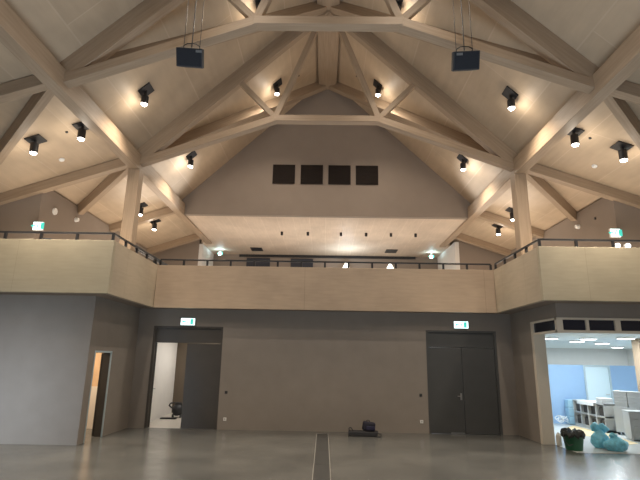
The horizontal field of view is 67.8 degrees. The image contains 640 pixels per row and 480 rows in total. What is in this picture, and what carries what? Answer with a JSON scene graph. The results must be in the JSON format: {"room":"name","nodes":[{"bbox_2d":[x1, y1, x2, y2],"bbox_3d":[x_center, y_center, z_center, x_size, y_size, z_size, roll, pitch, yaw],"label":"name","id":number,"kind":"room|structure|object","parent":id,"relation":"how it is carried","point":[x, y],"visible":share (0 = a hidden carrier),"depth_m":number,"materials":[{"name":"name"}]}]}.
{"room":"community hall","nodes":[
{"label":"community hall","id":0,"kind":"room"},
{"bbox_2d":[0,195,34,238],"bbox_3d":[-8.755,-0.099,13.249,1.400,2.972,0.200,1,-14,1],"label":"wall","id":1,"kind":"structure","parent":0,"point":[15,215],"depth_m":13.28,"materials":[{"name":"beige paint"}]},
{"bbox_2d":[0,294,87,444],"bbox_3d":[-7.645,3.050,11.497,3.750,3.445,0.200,1,-14,1],"label":"wall","id":2,"kind":"structure","parent":0,"point":[41,336],"depth_m":11.40,"materials":[{"name":"grey paint"}]},
{"bbox_2d":[28,191,153,261],"bbox_3d":[-7.909,1.257,18.598,0.200,2.982,11.250,1,-14,1],"label":"wall","id":3,"kind":"structure","parent":0,"point":[44,203],"depth_m":14.54,"materials":[{"name":"beige paint"}]},
{"bbox_2d":[31,222,44,230],"bbox_3d":[-7.782,-0.382,13.142,0.376,0.240,0.070,1,-14,1],"label":"exit sign","id":4,"kind":"object","parent":3,"relation":"attached to","point":[37,226],"visible":1,"depth_m":13.11,"materials":[{"name":"white plastic"}]},
{"bbox_2d":[92,353,101,385],"bbox_3d":[-7.134,4.004,13.929,2.740,2.800,0.150,1,-14,1],"label":"wall","id":5,"kind":"structure","parent":0,"point":[98,355],"depth_m":13.90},
{"bbox_2d":[86,386,97,428],"bbox_3d":[-6.669,4.786,13.624,1.700,1.150,0.049,1,-14,1],"label":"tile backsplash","id":6,"kind":"structure","parent":5,"relation":"attached to","point":[90,418],"depth_m":13.60,"materials":[{"name":"beige"}]},
{"bbox_2d":[0,42,201,248],"bbox_3d":[-7.536,-2.737,10.036,4.240,1.722,30.000,1,-14,1],"label":"ceiling","id":7,"kind":"structure","parent":0,"point":[20,168],"depth_m":12.72,"materials":[{"name":"brown wood"}]},
{"bbox_2d":[24,134,46,154],"bbox_3d":[-6.889,-2.280,11.504,0.349,0.442,0.360,1,-14,1],"label":"ceiling spotlight","id":8,"kind":"object","parent":7,"relation":"attached to","point":[35,140],"visible":1,"depth_m":11.44,"materials":[{"name":"black metal"}]},
{"bbox_2d":[72,122,88,140],"bbox_3d":[-5.783,-2.633,11.583,0.349,0.442,0.360,1,-14,1],"label":"ceiling spotlight","id":9,"kind":"object","parent":7,"relation":"attached to","point":[81,128],"visible":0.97,"depth_m":11.51,"materials":[{"name":"black metal"}]},
{"bbox_2d":[109,207,174,231],"bbox_3d":[-6.589,-0.795,17.799,2.483,1.065,0.220,1,-14,1],"label":"rafter","id":10,"kind":"object","parent":7,"relation":"attached to","point":[114,227],"visible":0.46,"depth_m":17.72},
{"bbox_2d":[139,202,147,215],"bbox_3d":[-6.361,-1.080,16.910,0.349,0.442,0.360,1,-14,1],"label":"ceiling spotlight","id":11,"kind":"object","parent":7,"relation":"attached to","point":[143,204],"visible":0.68,"depth_m":16.85,"materials":[{"name":"black metal"}]},
{"bbox_2d":[150,219,160,230],"bbox_3d":[-6.476,-0.593,18.666,0.349,0.442,0.360,1,-14,1],"label":"ceiling spotlight","id":12,"kind":"object","parent":7,"relation":"attached to","point":[154,222],"visible":0.97,"depth_m":18.61,"materials":[{"name":"black metal"}]},
{"bbox_2d":[147,234,199,253],"bbox_3d":[-6.557,0.156,21.571,2.483,1.065,0.220,1,-14,1],"label":"rafter","id":13,"kind":"object","parent":7,"relation":"attached to","point":[191,238],"visible":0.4,"depth_m":21.47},
{"bbox_2d":[68,296,139,444],"bbox_3d":[-5.658,3.441,12.913,0.200,3.445,3.170,1,-14,1],"label":"wall","id":14,"kind":"structure","parent":0,"point":[109,325],"depth_m":12.61,"materials":[{"name":"grey paint"}]},
{"bbox_2d":[83,351,111,442],"bbox_3d":[-5.739,3.986,12.395,0.379,2.133,1.844,3,-14,-9],"label":"door","id":15,"kind":"structure","parent":14,"relation":"in","point":[106,357],"depth_m":12.37,"materials":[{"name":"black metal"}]},
{"bbox_2d":[4,0,318,199],"bbox_3d":[-2.608,-6.837,7.500,5.560,5.665,23.160,1,-14,1],"label":"ceiling","id":16,"kind":"structure","parent":0,"point":[63,27],"depth_m":12.60,"materials":[{"name":"brown wood"}]},
{"bbox_2d":[138,82,154,106],"bbox_3d":[-4.388,-3.636,11.989,0.278,0.546,0.360,1,-14,1],"label":"ceiling spotlight","id":17,"kind":"object","parent":16,"relation":"attached to","point":[147,89],"visible":1,"depth_m":11.92,"materials":[{"name":"black metal"}]},
{"bbox_2d":[176,0,203,68],"bbox_3d":[-2.412,-4.846,9.373,0.517,3.349,0.414,1,-14,1],"label":"speaker","id":18,"kind":"object","parent":16,"relation":"hanging from","point":[191,57],"visible":1,"depth_m":8.89},
{"bbox_2d":[177,48,200,66],"bbox_3d":[-2.441,-3.403,8.878,0.465,0.293,0.158,1,-14,1],"label":"grille","id":19,"kind":"object","parent":18,"relation":"attached to","point":[186,57],"depth_m":8.87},
{"bbox_2d":[186,151,196,167],"bbox_3d":[-4.303,-2.693,15.927,0.278,0.546,0.360,1,-14,1],"label":"ceiling spotlight","id":20,"kind":"object","parent":16,"relation":"attached to","point":[190,156],"visible":0.99,"depth_m":15.85,"materials":[{"name":"black metal"}]},
{"bbox_2d":[273,78,281,95],"bbox_3d":[-1.469,-5.276,16.503,0.278,0.546,0.360,1,-14,1],"label":"ceiling spotlight","id":21,"kind":"object","parent":16,"relation":"attached to","point":[277,84],"visible":1,"depth_m":16.42,"materials":[{"name":"black metal"}]},
{"bbox_2d":[150,343,177,421],"bbox_3d":[-5.486,4.687,16.630,0.170,2.850,2.970,2,-14,-3],"label":"wall","id":22,"kind":"structure","parent":0,"point":[164,376],"depth_m":16.46,"materials":[{"name":"white paint"}]},
{"bbox_2d":[154,239,200,265],"bbox_3d":[-6.733,1.751,22.073,2.080,3.760,0.150,1,-14,1],"label":"wall","id":23,"kind":"structure","parent":0,"point":[190,250],"depth_m":22.27,"materials":[{"name":"beige paint"}]},
{"bbox_2d":[172,343,213,406],"bbox_3d":[-3.968,5.087,18.115,3.400,2.850,0.150,1,-14,1],"label":"wall","id":24,"kind":"structure","parent":0,"point":[178,390],"depth_m":18.07,"materials":[{"name":"brown"}]},
{"bbox_2d":[198,244,213,265],"bbox_3d":[-5.597,2.149,23.020,0.180,3.490,2.200,1,-14,1],"label":"wall","id":25,"kind":"structure","parent":0,"point":[204,252],"depth_m":22.64,"materials":[{"name":"white paint"}]},
{"bbox_2d":[0,413,639,479],"bbox_3d":[3.385,4.646,9.525,26.300,0.256,33.200,1,-14,1],"label":"floor","id":26,"kind":"structure","parent":0,"point":[128,453],"depth_m":10.05,"materials":[{"name":"concrete"}]},
{"bbox_2d":[160,402,181,418],"bbox_3d":[-5.002,5.782,16.228,0.639,0.536,0.713,1,-14,1],"label":"vacuum cleaner","id":27,"kind":"object","parent":26,"relation":"on","point":[177,408],"visible":0.88,"depth_m":16.19,"materials":[{"name":"grey plastic"}]},
{"bbox_2d":[312,433,330,479],"bbox_3d":[0.015,3.827,7.010,0.330,0.004,13.065,1,-14,1],"label":"floor drain","id":28,"kind":"object","parent":26,"relation":"on","point":[321,469],"visible":1,"depth_m":9.86,"materials":[{"name":"silver metal"}]},
{"bbox_2d":[348,427,381,436],"bbox_3d":[1.230,5.254,13.059,0.911,0.231,0.364,0,-14,3],"label":"instrument case","id":29,"kind":"object","parent":26,"relation":"on","point":[360,433],"visible":1,"depth_m":12.93,"materials":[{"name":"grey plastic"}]},
{"bbox_2d":[362,420,374,431],"bbox_3d":[1.340,5.096,13.081,0.358,0.288,0.240,1,-14,1],"label":"backpack","id":30,"kind":"object","parent":29,"relation":"on","point":[367,425],"visible":1,"depth_m":13.01,"materials":[{"name":"black fabric"}]},
{"bbox_2d":[556,432,561,445],"bbox_3d":[6.051,5.037,12.065,0.130,0.315,0.130,1,-14,1],"label":"canister","id":31,"kind":"object","parent":26,"relation":"on","point":[558,436],"visible":0.94,"depth_m":12.02,"materials":[{"name":"grey plastic"}]},
{"bbox_2d":[555,415,569,423],"bbox_3d":[8.201,6.087,16.134,0.528,0.291,0.260,1,-14,1],"label":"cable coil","id":32,"kind":"object","parent":26,"relation":"on","point":[562,420],"visible":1,"depth_m":16.10,"materials":[{"name":"white"}]},
{"bbox_2d":[565,399,574,424],"bbox_3d":[8.631,5.915,16.380,0.260,0.802,0.240,1,-14,1],"label":"crate","id":33,"kind":"object","parent":26,"relation":"on","point":[569,408],"visible":0.87,"depth_m":16.30,"materials":[{"name":"blue plastic"}]},
{"bbox_2d":[560,427,585,450],"bbox_3d":[6.127,4.810,11.523,0.557,0.494,0.560,1,-14,1],"label":"waste bin","id":34,"kind":"object","parent":26,"relation":"on","point":[573,439],"visible":1,"depth_m":11.35,"materials":[{"name":"green plastic"}]},
{"bbox_2d":[573,399,620,432],"bbox_3d":[8.861,5.640,15.338,0.422,0.829,1.850,1,-14,1],"label":"shelf unit","id":35,"kind":"object","parent":26,"relation":"on","point":[609,417],"visible":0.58,"depth_m":14.90,"materials":[{"name":"grey"}]},
{"bbox_2d":[577,400,595,405],"bbox_3d":[8.833,5.286,15.454,0.492,0.112,1.000,1,-14,1],"label":"sheet","id":36,"kind":"object","parent":35,"relation":"on","point":[585,402],"visible":0.86,"depth_m":15.43,"materials":[{"name":"white"}]},
{"bbox_2d":[596,398,612,403],"bbox_3d":[8.825,4.989,14.781,0.340,0.159,0.350,1,-14,1],"label":"box","id":37,"kind":"object","parent":35,"relation":"on","point":[598,400],"visible":1,"depth_m":14.62,"materials":[{"name":"grey"}]},
{"bbox_2d":[590,422,609,448],"bbox_3d":[6.966,4.850,11.862,0.397,0.606,0.403,14,-19,-42],"label":"bag","id":38,"kind":"object","parent":26,"relation":"on","point":[598,437],"visible":0.86,"depth_m":11.80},
{"bbox_2d":[567,426,637,444],"bbox_3d":[8.026,5.758,14.156,1.100,0.004,3.800,1,-14,1],"label":"sheet","id":39,"kind":"object","parent":26,"relation":"on","point":[588,432],"visible":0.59,"depth_m":14.41,"materials":[{"name":"beige paper"}]},
{"bbox_2d":[603,432,628,451],"bbox_3d":[7.121,4.856,11.480,0.587,0.412,0.414,1,-14,1],"label":"bag","id":40,"kind":"object","parent":26,"relation":"on","point":[614,443],"visible":1,"depth_m":11.34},
{"bbox_2d":[613,406,639,434],"bbox_3d":[9.168,5.331,13.998,0.358,0.794,0.780,12,-18,-36],"label":"base cabinet","id":41,"kind":"object","parent":26,"relation":"on","point":[618,413],"visible":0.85,"depth_m":14.09,"materials":[{"name":"grey"}]},
{"bbox_2d":[614,401,628,406],"bbox_3d":[9.072,4.907,14.250,0.322,0.145,0.362,12,-18,-36],"label":"carton","id":42,"kind":"object","parent":41,"relation":"on","point":[617,403],"visible":0.79,"depth_m":14.15,"materials":[{"name":"grey"}]},
{"bbox_2d":[613,396,627,401],"bbox_3d":[9.075,4.761,14.287,0.322,0.145,0.362,12,-18,-36],"label":"carton","id":43,"kind":"object","parent":42,"relation":"on","point":[616,398],"visible":0.82,"depth_m":14.18,"materials":[{"name":"grey"}]},
{"bbox_2d":[613,390,626,396],"bbox_3d":[9.077,4.616,14.323,0.322,0.145,0.362,12,-18,-36],"label":"carton","id":44,"kind":"object","parent":43,"relation":"on","point":[615,393],"visible":0.82,"depth_m":14.23,"materials":[{"name":"grey"}]},
{"bbox_2d":[628,402,639,407],"bbox_3d":[9.297,4.838,13.965,0.322,0.145,0.362,12,-18,-36],"label":"carton","id":45,"kind":"object","parent":41,"relation":"on","point":[630,404],"visible":0.89,"depth_m":13.90,"materials":[{"name":"grey"}]},
{"bbox_3d":[9.300,4.693,14.001,0.322,0.145,0.362,12,-18,-36],"label":"carton","id":46,"kind":"object","parent":45,"relation":"on","visible":0},
{"bbox_2d":[626,391,639,396],"bbox_3d":[9.302,4.548,14.038,0.322,0.145,0.362,12,-18,-36],"label":"carton","id":47,"kind":"object","parent":46,"relation":"on","point":[629,393],"visible":1,"depth_m":13.97,"materials":[{"name":"grey"}]},
{"bbox_2d":[622,410,639,440],"bbox_3d":[9.036,5.126,13.133,1.020,0.763,0.540,-3,-15,14],"label":"drawer unit","id":48,"kind":"object","parent":26,"relation":"on","point":[631,418],"visible":1,"depth_m":13.05,"materials":[{"name":"grey"}]},
{"bbox_2d":[631,338,639,391],"bbox_3d":[10.051,4.473,14.668,0.340,2.814,0.340,1,-14,1],"label":"column","id":49,"kind":"structure","parent":26,"relation":"on","point":[635,342],"depth_m":14.85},
{"bbox_2d":[0,292,639,313],"bbox_3d":[0.157,2.758,17.377,19.200,0.255,12.750,1,-14,1],"label":"floor","id":50,"kind":"structure","parent":0,"point":[105,296],"depth_m":12.21,"materials":[{"name":"beige paint"}]},
{"bbox_2d":[0,239,115,293],"bbox_3d":[-7.237,0.614,11.448,4.500,1.289,0.120,1,-14,1],"label":"parapet","id":51,"kind":"object","parent":50,"relation":"on","point":[26,265],"visible":1,"depth_m":11.38,"materials":[{"name":"brown wood"}]},
{"bbox_2d":[0,231,156,263],"bbox_3d":[-7.226,0.258,13.095,4.490,0.206,3.100,1,-14,1],"label":"handrail","id":52,"kind":"object","parent":51,"relation":"on","point":[41,233],"visible":0.89,"depth_m":11.62,"materials":[{"name":"black metal"}]},
{"bbox_2d":[119,169,143,251],"bbox_3d":[-5.253,-0.303,13.116,0.320,3.419,0.320,1,-14,1],"label":"timber post","id":53,"kind":"object","parent":50,"relation":"on","point":[129,226],"visible":0.58,"depth_m":13.15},
{"bbox_2d":[107,242,157,307],"bbox_3d":[-5.033,1.038,12.982,0.120,1.289,3.100,1,-14,1],"label":"parapet","id":54,"kind":"object","parent":50,"relation":"on","point":[134,276],"visible":0.86,"depth_m":12.69,"materials":[{"name":"brown wood"}]},
{"bbox_2d":[135,245,167,264],"bbox_3d":[-5.165,1.145,14.581,0.070,1.330,3.050,1,-14,1],"label":"handrail","id":55,"kind":"object","parent":54,"relation":"on","point":[139,251],"visible":0.2,"depth_m":14.53,"materials":[{"name":"black metal"}]},
{"bbox_2d":[154,265,496,312],"bbox_3d":[0.138,1.476,14.364,10.200,1.289,0.120,1,-14,1],"label":"parapet","id":56,"kind":"object","parent":50,"relation":"on","point":[177,286],"visible":1,"depth_m":14.30,"materials":[{"name":"brown wood"}]},
{"bbox_2d":[159,259,491,269],"bbox_3d":[0.151,0.751,14.547,10.160,0.206,0.080,1,-14,1],"label":"handrail","id":57,"kind":"object","parent":56,"relation":"on","point":[183,260],"visible":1,"depth_m":14.54,"materials":[{"name":"black metal"}]},
{"bbox_2d":[493,248,543,312],"bbox_3d":[5.285,1.185,12.857,0.120,1.289,3.100,1,-14,1],"label":"parapet","id":58,"kind":"object","parent":50,"relation":"on","point":[517,284],"visible":0.86,"depth_m":12.54,"materials":[{"name":"brown wood"}]},
{"bbox_2d":[510,174,532,256],"bbox_3d":[5.545,-0.150,12.985,0.320,3.419,0.320,1,-14,1],"label":"timber post","id":59,"kind":"object","parent":50,"relation":"on","point":[521,212],"visible":0.58,"depth_m":13.01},
{"bbox_2d":[536,246,639,301],"bbox_3d":[7.461,0.822,11.269,4.500,1.289,0.120,1,-14,1],"label":"parapet","id":60,"kind":"object","parent":50,"relation":"on","point":[589,274],"visible":1,"depth_m":11.22,"materials":[{"name":"brown wood"}]},
{"bbox_2d":[494,238,639,269],"bbox_3d":[7.501,0.467,12.915,4.490,0.206,3.100,1,-14,1],"label":"handrail","id":61,"kind":"object","parent":60,"relation":"on","point":[539,240],"visible":0.87,"depth_m":11.47,"materials":[{"name":"black metal"}]},
{"bbox_2d":[615,243,630,247],"bbox_3d":[7.968,0.783,12.419,0.406,1.414,0.402,-9,-17,33],"label":"floodlight","id":62,"kind":"object","parent":50,"relation":"on","point":[627,245],"visible":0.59,"depth_m":12.49,"materials":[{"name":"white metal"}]},
{"bbox_2d":[127,308,519,434],"bbox_3d":[0.103,3.880,14.259,11.500,3.445,0.250,1,-14,1],"label":"wall","id":63,"kind":"structure","parent":0,"point":[318,371],"depth_m":14.15,"materials":[{"name":"grey paint"}]},
{"bbox_2d":[144,326,222,429],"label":"double door","id":64,"kind":"structure","parent":63,"relation":"in","point":[203,361],"depth_m":14.18,"materials":[{"name":"wood"}]},
{"bbox_2d":[180,318,195,325],"bbox_3d":[-4.006,2.482,14.466,0.440,0.220,0.070,1,-14,1],"label":"exit sign","id":65,"kind":"object","parent":63,"relation":"attached to","point":[184,321],"visible":1,"depth_m":14.44,"materials":[{"name":"white plastic"}]},
{"bbox_2d":[453,321,468,328],"bbox_3d":[4.253,2.564,14.374,0.440,0.220,0.070,1,-14,1],"label":"exit sign","id":66,"kind":"object","parent":63,"relation":"attached to","point":[456,324],"visible":1,"depth_m":14.34,"materials":[{"name":"white plastic"}]},
{"bbox_2d":[426,330,502,434],"bbox_3d":[4.220,4.179,14.099,2.103,2.923,0.246,1,-14,1],"label":"double door","id":67,"kind":"structure","parent":63,"relation":"in","point":[463,378],"depth_m":14.04,"materials":[{"name":"wood"}]},
{"bbox_2d":[213,254,437,268],"bbox_3d":[0.245,2.326,24.163,16.400,3.900,0.200,1,-14,1],"label":"wall","id":68,"kind":"structure","parent":0,"point":[216,256],"depth_m":24.35,"materials":[{"name":"beige paint"}]},
{"bbox_2d":[246,258,269,266],"bbox_3d":[-3.168,1.809,24.189,1.200,1.800,0.060,1,-14,1],"label":"wall panel","id":69,"kind":"object","parent":68,"relation":"attached to","point":[257,264],"visible":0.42,"depth_m":24.32,"materials":[{"name":"grey"}]},
{"bbox_2d":[291,259,312,266],"bbox_3d":[-0.938,1.841,24.161,1.140,1.800,0.060,1,-14,1],"label":"wall panel","id":70,"kind":"object","parent":68,"relation":"attached to","point":[293,264],"visible":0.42,"depth_m":24.29,"materials":[{"name":"grey"}]},
{"bbox_2d":[239,254,415,258],"bbox_3d":[0.368,0.863,24.366,9.000,0.120,0.080,1,-14,1],"label":"screen housing","id":71,"kind":"object","parent":68,"relation":"attached to","point":[240,255],"visible":1,"depth_m":24.33,"materials":[{"name":"black metal"}]},
{"bbox_2d":[182,90,470,218],"bbox_3d":[0.261,-3.673,18.466,11.100,5.790,0.200,1,-14,1],"label":"wall","id":72,"kind":"structure","parent":0,"point":[407,188],"depth_m":18.00,"materials":[{"name":"beige paint"}]},
{"bbox_2d":[272,165,294,183],"bbox_3d":[-1.371,-2.498,18.063,0.840,0.760,0.035,1,-14,1],"label":"air vent","id":73,"kind":"object","parent":72,"relation":"in","point":[282,174],"visible":1,"depth_m":18.05,"materials":[{"name":"black"}]},
{"bbox_2d":[300,165,322,183],"bbox_3d":[-0.311,-2.483,18.050,0.840,0.760,0.035,1,-14,1],"label":"air vent","id":74,"kind":"object","parent":72,"relation":"in","point":[310,174],"visible":1,"depth_m":18.04,"materials":[{"name":"black"}]},
{"bbox_2d":[328,165,350,184],"bbox_3d":[0.739,-2.468,18.037,0.840,0.760,0.035,1,-14,1],"label":"air vent","id":75,"kind":"object","parent":72,"relation":"in","point":[337,174],"visible":1,"depth_m":18.03,"materials":[{"name":"black"}]},
{"bbox_2d":[356,166,377,184],"bbox_3d":[1.779,-2.453,18.024,0.840,0.760,0.035,1,-14,1],"label":"air vent","id":76,"kind":"object","parent":72,"relation":"in","point":[365,175],"visible":1,"depth_m":18.02,"materials":[{"name":"black"}]},
{"bbox_2d":[187,216,465,256],"bbox_3d":[0.244,-0.118,21.175,11.500,0.200,6.790,1,-14,1],"label":"ceiling","id":77,"kind":"structure","parent":0,"point":[227,234],"depth_m":20.44,"materials":[{"name":"brown wood"}]},
{"bbox_2d":[437,242,459,269],"bbox_3d":[6.056,2.180,22.345,0.180,3.490,3.300,1,-14,1],"label":"wall","id":78,"kind":"structure","parent":0,"point":[451,254],"depth_m":21.67,"materials":[{"name":"white paint"}]},
{"bbox_2d":[458,240,506,269],"bbox_3d":[7.175,1.680,20.837,2.080,3.760,0.150,1,-14,1],"label":"wall","id":79,"kind":"structure","parent":0,"point":[468,253],"depth_m":20.99,"materials":[{"name":"beige paint"}]},
{"bbox_2d":[337,0,639,203],"bbox_3d":[2.951,-6.759,7.433,5.560,5.665,23.160,1,-14,1],"label":"ceiling","id":80,"kind":"structure","parent":0,"point":[595,29],"depth_m":12.43,"materials":[{"name":"brown wood"}]},
{"bbox_2d":[373,79,381,96],"bbox_3d":[1.987,-5.227,16.460,0.278,0.546,0.360,1,-14,1],"label":"ceiling spotlight","id":81,"kind":"object","parent":80,"relation":"attached to","point":[376,83],"visible":1,"depth_m":16.38,"materials":[{"name":"black metal"}]},
{"bbox_2d":[457,154,467,170],"bbox_3d":[4.732,-2.565,15.817,0.278,0.546,0.360,1,-14,1],"label":"ceiling spotlight","id":82,"kind":"object","parent":80,"relation":"attached to","point":[460,157],"visible":0.99,"depth_m":15.75,"materials":[{"name":"black metal"}]},
{"bbox_2d":[451,0,479,71],"bbox_3d":[2.739,-4.770,9.309,0.517,3.364,0.414,1,-14,1],"label":"speaker","id":83,"kind":"object","parent":80,"relation":"hanging from","point":[464,60],"visible":1,"depth_m":8.82},
{"bbox_2d":[454,51,478,69],"bbox_3d":[2.715,-3.321,8.813,0.465,0.293,0.158,1,-14,1],"label":"grille","id":84,"kind":"object","parent":83,"relation":"attached to","point":[463,60],"depth_m":8.81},
{"bbox_2d":[502,86,517,110],"bbox_3d":[4.748,-3.507,11.878,0.278,0.546,0.360,1,-14,1],"label":"ceiling spotlight","id":85,"kind":"object","parent":80,"relation":"attached to","point":[511,95],"visible":1,"depth_m":11.81,"materials":[{"name":"black metal"}]},
{"bbox_2d":[510,303,566,442],"bbox_3d":[5.865,3.604,12.773,0.250,3.445,3.170,1,-14,1],"label":"wall","id":86,"kind":"structure","parent":0,"point":[527,406],"depth_m":13.21,"materials":[{"name":"grey paint"}]},
{"bbox_2d":[450,67,639,249],"bbox_3d":[7.821,-2.519,9.850,4.240,1.722,30.000,1,-14,1],"label":"ceiling","id":87,"kind":"structure","parent":0,"point":[601,125],"depth_m":12.82,"materials":[{"name":"brown wood"}]},
{"bbox_2d":[455,233,511,255],"bbox_3d":[7.035,0.178,20.727,2.483,1.065,0.220,1,-14,1],"label":"rafter","id":88,"kind":"object","parent":87,"relation":"attached to","point":[461,237],"visible":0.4,"depth_m":20.63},
{"bbox_2d":[492,224,502,234],"bbox_3d":[6.911,-0.404,18.503,0.349,0.442,0.360,1,-14,1],"label":"ceiling spotlight","id":89,"kind":"object","parent":87,"relation":"attached to","point":[498,227],"visible":0.98,"depth_m":18.44,"materials":[{"name":"black metal"}]},
{"bbox_2d":[505,207,513,220],"bbox_3d":[6.766,-0.894,16.750,0.349,0.442,0.360,1,-14,1],"label":"ceiling spotlight","id":90,"kind":"object","parent":87,"relation":"attached to","point":[509,209],"visible":0.67,"depth_m":16.69,"materials":[{"name":"black metal"}]},
{"bbox_2d":[478,211,544,237],"bbox_3d":[7.008,-0.602,17.634,2.483,1.065,0.220,1,-14,1],"label":"rafter","id":91,"kind":"object","parent":87,"relation":"attached to","point":[490,217],"visible":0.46,"depth_m":17.56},
{"bbox_2d":[567,127,584,146],"bbox_3d":[6.104,-2.465,11.439,0.349,0.442,0.360,1,-14,1],"label":"ceiling spotlight","id":92,"kind":"object","parent":87,"relation":"attached to","point":[574,134],"visible":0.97,"depth_m":11.37,"materials":[{"name":"black metal"}]},
{"bbox_2d":[610,141,633,161],"bbox_3d":[7.197,-2.080,11.332,0.349,0.442,0.360,1,-14,1],"label":"ceiling spotlight","id":93,"kind":"object","parent":87,"relation":"attached to","point":[621,147],"visible":1,"depth_m":11.27,"materials":[{"name":"black metal"}]},
{"bbox_2d":[507,198,626,262],"bbox_3d":[8.289,1.487,18.401,0.200,2.982,11.250,1,-14,1],"label":"wall","id":94,"kind":"structure","parent":0,"point":[608,214],"depth_m":14.34,"materials":[{"name":"beige paint"}]},
{"bbox_2d":[609,229,622,237],"bbox_3d":[8.015,-0.187,12.957,0.376,0.240,0.070,1,-14,1],"label":"exit sign","id":95,"kind":"object","parent":94,"relation":"attached to","point":[613,233],"visible":1,"depth_m":12.93,"materials":[{"name":"white plastic"}]},
{"bbox_2d":[546,348,627,365],"bbox_3d":[11.140,7.091,25.034,10.100,2.850,0.200,1,-14,1],"label":"wall","id":96,"kind":"structure","parent":0,"point":[555,356],"depth_m":25.14,"materials":[{"name":"white paint"}]},
{"bbox_2d":[545,333,639,348],"bbox_3d":[11.105,3.938,18.497,10.100,0.130,14.020,1,-14,1],"label":"ceiling","id":97,"kind":"structure","parent":0,"point":[563,341],"depth_m":17.15,"materials":[{"name":"white"}]},
{"bbox_2d":[548,364,637,423],"bbox_3d":[11.063,5.450,16.744,10.100,1.980,0.120,1,-14,1],"label":"wall","id":98,"kind":"structure","parent":0,"point":[566,381],"depth_m":16.80,"materials":[{"name":"paint"}]},
{"bbox_2d":[583,365,614,403],"bbox_3d":[9.798,5.427,16.739,0.930,1.980,0.202,1,-14,1],"label":"door","id":99,"kind":"structure","parent":98,"relation":"in","point":[597,378],"depth_m":16.80,"materials":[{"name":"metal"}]},
{"bbox_2d":[565,303,639,318],"bbox_3d":[7.927,3.277,11.332,3.900,3.445,0.250,1,-14,1],"label":"wall","id":100,"kind":"structure","parent":0,"point":[573,310],"depth_m":11.60,"materials":[{"name":"grey paint"}]},
{"bbox_2d":[530,317,639,444],"bbox_3d":[7.447,3.590,11.899,3.465,3.100,1.525,1,-14,1],"label":"frame","id":101,"kind":"object","parent":100,"relation":"attached to","point":[539,328],"visible":1,"depth_m":12.21,"materials":[{"name":"beige"}]},
{"bbox_2d":[621,203,639,247],"bbox_3d":[9.042,0.153,13.033,1.400,2.972,0.200,1,-14,1],"label":"wall","id":102,"kind":"structure","parent":0,"point":[631,215],"depth_m":13.09,"materials":[{"name":"beige paint"}]},
{"bbox_2d":[626,349,634,365],"bbox_3d":[16.230,5.420,18.053,0.200,2.850,14.470,1,-14,1],"label":"wall","id":103,"kind":"structure","parent":0,"point":[630,357],"depth_m":24.85,"materials":[{"name":"white paint"}]},
{"bbox_3d":[-9.621,0.959,9.071,0.200,6.250,29.900,1,-14,1],"label":"wall","id":104,"kind":"structure","parent":0,"visible":0},
{"bbox_2d":[0,0,639,104],"bbox_3d":[0.178,-5.062,10.042,19.243,6.884,0.242,1,-14,1],"label":"roof truss","id":105,"kind":"object","parent":104,"relation":"attached to","point":[569,68],"visible":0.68,"depth_m":9.73,"materials":[{"name":"wood"}]},
{"bbox_2d":[0,89,53,164],"bbox_3d":[-6.636,-2.598,10.623,3.315,1.128,0.250,-11,-18,40],"label":"diagonal beam","id":106,"kind":"structure","parent":105,"relation":"attached to","point":[37,102],"depth_m":10.47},
{"bbox_2d":[0,0,211,243],"bbox_3d":[-5.261,-3.382,8.839,0.280,0.450,27.400,1,-14,1],"label":"purlin","id":107,"kind":"object","parent":105,"relation":"attached to","point":[15,35],"visible":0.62,"depth_m":10.15,"materials":[{"name":"wood"}]},
{"bbox_2d":[107,1,326,59],"bbox_3d":[-2.492,-5.316,12.267,6.734,5.330,0.355,11,-17,-35],"label":"diagonal beam","id":108,"kind":"structure","parent":107,"relation":"attached to","point":[312,8],"depth_m":13.46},
{"bbox_2d":[166,81,325,148],"bbox_3d":[-2.457,-4.289,16.340,6.866,5.334,0.358,12,-18,-36],"label":"diagonal beam","id":109,"kind":"structure","parent":107,"relation":"attached to","point":[234,120],"depth_m":16.06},
{"bbox_2d":[317,0,339,89],"bbox_3d":[0.207,-8.945,7.878,0.700,0.340,22.910,1,-14,1],"label":"ridge beam","id":110,"kind":"structure","parent":105,"relation":"attached to","point":[328,41],"depth_m":16.72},
{"bbox_2d":[440,25,639,246],"bbox_3d":[5.537,-3.229,8.707,0.280,0.450,27.400,1,-14,1],"label":"purlin","id":111,"kind":"object","parent":105,"relation":"on","point":[625,60],"visible":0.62,"depth_m":10.62,"materials":[{"name":"wood"}]},
{"bbox_2d":[329,82,489,153],"bbox_3d":[2.942,-4.213,16.274,6.866,5.334,0.358,-10,-18,38],"label":"diagonal beam","id":112,"kind":"structure","parent":111,"relation":"attached to","point":[417,121],"depth_m":15.97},
{"bbox_2d":[330,1,551,64],"bbox_3d":[2.907,-5.239,12.201,6.734,5.330,0.355,-10,-18,36],"label":"diagonal beam","id":113,"kind":"structure","parent":111,"relation":"attached to","point":[343,9],"depth_m":13.38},
{"bbox_2d":[604,95,639,149],"bbox_3d":[6.932,-2.406,10.458,3.315,1.128,0.250,12,-18,-38],"label":"diagonal beam","id":114,"kind":"structure","parent":105,"relation":"attached to","point":[620,109],"depth_m":10.06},
{"bbox_2d":[0,11,639,208],"bbox_3d":[0.212,-4.062,14.007,19.243,6.884,0.242,1,-14,1],"label":"roof truss","id":115,"kind":"object","parent":104,"relation":"attached to","point":[154,150],"visible":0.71,"depth_m":13.75,"materials":[{"name":"wood"}]},
{"bbox_2d":[77,168,128,214],"bbox_3d":[-6.602,-1.599,14.589,3.315,1.128,0.250,-11,-18,40],"label":"diagonal beam","id":116,"kind":"structure","parent":115,"relation":"attached to","point":[113,179],"depth_m":14.57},
{"bbox_2d":[525,173,576,220],"bbox_3d":[6.966,-1.406,14.424,3.315,1.128,0.250,12,-18,-38],"label":"diagonal beam","id":117,"kind":"structure","parent":115,"relation":"attached to","point":[540,184],"depth_m":14.42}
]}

